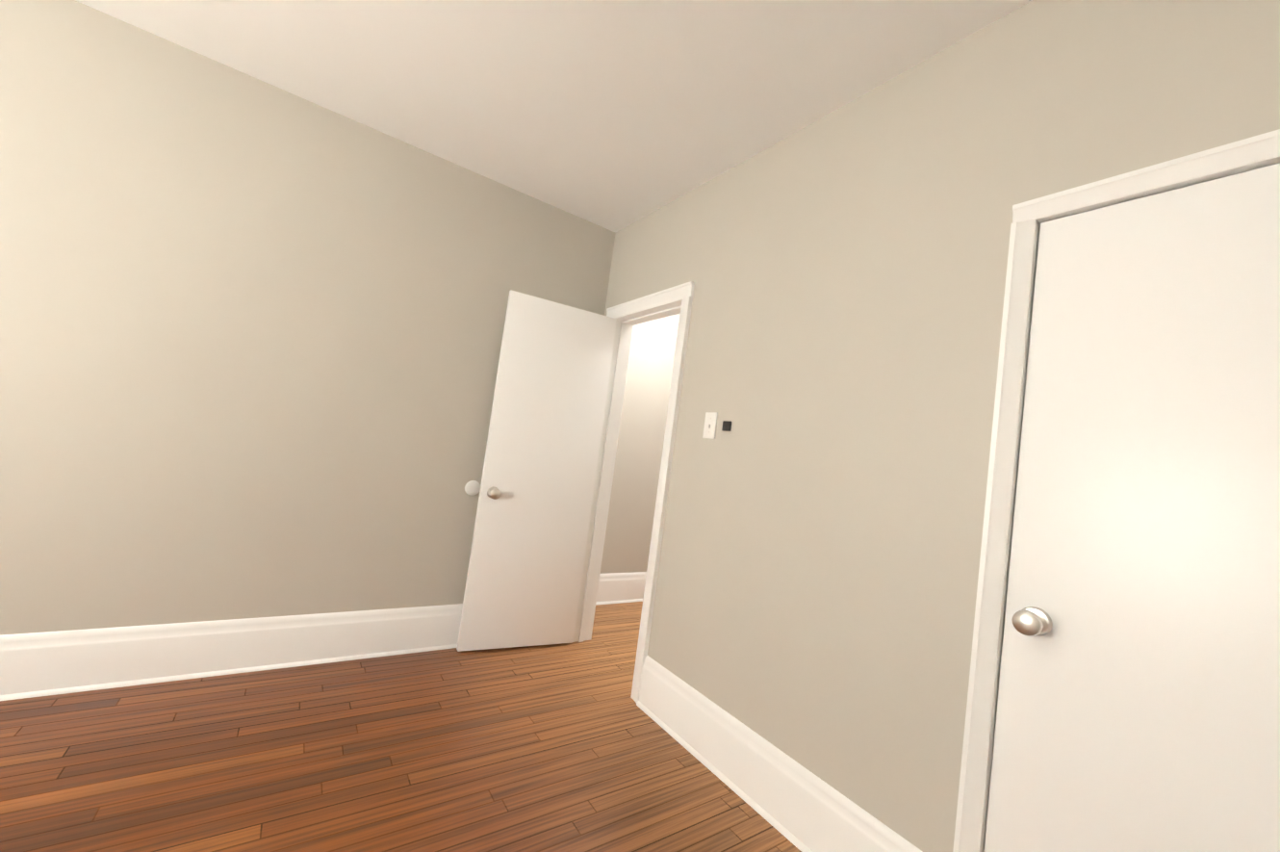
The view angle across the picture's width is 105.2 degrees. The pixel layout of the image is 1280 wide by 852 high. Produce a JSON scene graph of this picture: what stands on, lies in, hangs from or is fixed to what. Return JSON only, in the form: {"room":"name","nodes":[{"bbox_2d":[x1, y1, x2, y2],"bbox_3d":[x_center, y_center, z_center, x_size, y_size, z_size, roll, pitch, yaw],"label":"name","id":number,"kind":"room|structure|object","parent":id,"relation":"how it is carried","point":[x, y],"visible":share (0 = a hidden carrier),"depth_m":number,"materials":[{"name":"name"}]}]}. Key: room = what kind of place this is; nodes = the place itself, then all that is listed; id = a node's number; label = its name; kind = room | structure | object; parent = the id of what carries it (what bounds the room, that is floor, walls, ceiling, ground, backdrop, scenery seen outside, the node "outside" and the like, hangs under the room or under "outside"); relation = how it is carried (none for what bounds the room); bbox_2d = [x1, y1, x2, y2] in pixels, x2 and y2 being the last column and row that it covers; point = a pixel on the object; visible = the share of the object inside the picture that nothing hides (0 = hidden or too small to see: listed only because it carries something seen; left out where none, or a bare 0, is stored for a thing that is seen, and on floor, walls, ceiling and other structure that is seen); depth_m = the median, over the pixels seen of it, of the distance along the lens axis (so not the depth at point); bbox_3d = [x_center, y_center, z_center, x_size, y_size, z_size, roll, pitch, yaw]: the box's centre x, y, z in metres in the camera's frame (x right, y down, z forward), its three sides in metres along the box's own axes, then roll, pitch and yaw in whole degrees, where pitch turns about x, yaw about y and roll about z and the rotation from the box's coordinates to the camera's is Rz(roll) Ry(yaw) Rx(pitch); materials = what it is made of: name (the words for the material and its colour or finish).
{"room":"empty bedroom","nodes":[
{"label":"empty bedroom","id":0,"kind":"room"},
{"bbox_2d":[0,0,614,635],"bbox_3d":[-2.030,-0.267,1.986,4.110,2.559,0.130,10,-4,-35],"label":"wall","id":1,"kind":"structure","parent":0,"point":[250,335],"depth_m":2.09,"materials":[{"name":"paint"}]},
{"bbox_2d":[0,603,462,700],"bbox_3d":[-2.083,0.900,1.895,3.980,0.225,0.031,10,-4,-35],"label":"baseboard","id":2,"kind":"structure","parent":1,"relation":"attached to","point":[38,664],"depth_m":2.07,"materials":[{"name":"paint"}]},
{"bbox_2d":[464,480,480,495],"bbox_3d":[-0.920,0.341,2.694,0.084,0.084,0.007,10,-4,-35],"label":"doorstop","id":3,"kind":"object","parent":1,"relation":"attached to","point":[472,487],"visible":0.98,"depth_m":2.69,"materials":[{"name":"white plastic"}]},
{"bbox_2d":[0,601,801,851],"bbox_3d":[0.886,1.531,3.123,10.630,0.120,5.700,10,-4,-35],"label":"floor","id":4,"kind":"structure","parent":0,"point":[568,747],"depth_m":1.67,"materials":[{"name":"brown wood"}]},
{"bbox_2d":[456,289,616,651],"bbox_3d":[-0.556,0.267,2.798,0.662,1.949,0.177,9,-3,-29],"label":"entry door","id":5,"kind":"structure","parent":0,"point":[528,548],"depth_m":2.77,"materials":[{"name":"white paint"}]},
{"bbox_2d":[75,0,1032,232],"bbox_3d":[1.235,-1.122,3.266,10.630,0.120,5.700,10,-4,-35],"label":"ceiling","id":6,"kind":"structure","parent":0,"point":[615,115],"depth_m":1.86,"materials":[{"name":"paint"}]},
{"bbox_2d":[600,313,679,573],"bbox_3d":[0.975,0.271,4.641,3.670,2.559,0.130,10,-4,-35],"label":"wall","id":7,"kind":"structure","parent":0,"point":[628,530],"depth_m":3.88,"materials":[{"name":"paint"}]},
{"bbox_2d":[595,571,646,605],"bbox_3d":[0.869,1.429,4.512,3.670,0.225,0.031,10,-4,-35],"label":"baseboard","id":8,"kind":"structure","parent":7,"relation":"attached to","point":[620,587],"depth_m":3.80,"materials":[{"name":"paint"}]},
{"bbox_2d":[604,0,1279,851],"bbox_3d":[0.464,0.065,2.072,0.130,2.559,3.758,10,-4,-35],"label":"wall","id":9,"kind":"structure","parent":0,"point":[843,268],"depth_m":1.55,"materials":[{"name":"paint"}]},
{"bbox_2d":[573,281,694,702],"bbox_3d":[-0.039,0.297,2.737,0.178,2.040,0.811,10,-4,-35],"label":"door frame","id":10,"kind":"structure","parent":9,"relation":"attached to","point":[600,499],"depth_m":2.92,"materials":[{"name":"paint"}]},
{"bbox_2d":[702,411,717,438],"bbox_3d":[0.310,-0.003,2.183,0.014,0.118,0.074,10,-4,-35],"label":"switch plate","id":11,"kind":"object","parent":9,"relation":"attached to","point":[710,422],"visible":1,"depth_m":2.18,"materials":[{"name":"white plastic"}]},
{"bbox_2d":[721,420,731,431],"bbox_3d":[0.372,0.000,2.095,0.012,0.042,0.042,10,-4,-35],"label":"light switch","id":12,"kind":"object","parent":9,"relation":"attached to","point":[727,425],"visible":1,"depth_m":2.09,"materials":[{"name":"black plastic"}]},
{"bbox_2d":[636,655,922,851],"bbox_3d":[0.386,1.217,1.763,0.031,0.225,1.328,10,-4,-35],"label":"baseboard","id":13,"kind":"structure","parent":9,"relation":"attached to","point":[799,806],"depth_m":1.70,"materials":[{"name":"paint"}]},
{"bbox_2d":[952,128,1279,851],"bbox_3d":[1.162,0.416,0.988,0.130,1.930,0.721,10,-4,-35],"label":"door frame","id":14,"kind":"structure","parent":9,"relation":"attached to","point":[1190,183],"depth_m":1.23,"materials":[{"name":"paint"}]},
{"bbox_2d":[983,163,1279,851],"bbox_3d":[1.134,0.417,0.966,0.177,1.894,0.682,10,-4,-35],"label":"closet door","id":15,"kind":"structure","parent":9,"relation":"in","point":[1139,702],"depth_m":1.05,"materials":[{"name":"white paint"}]}
]}

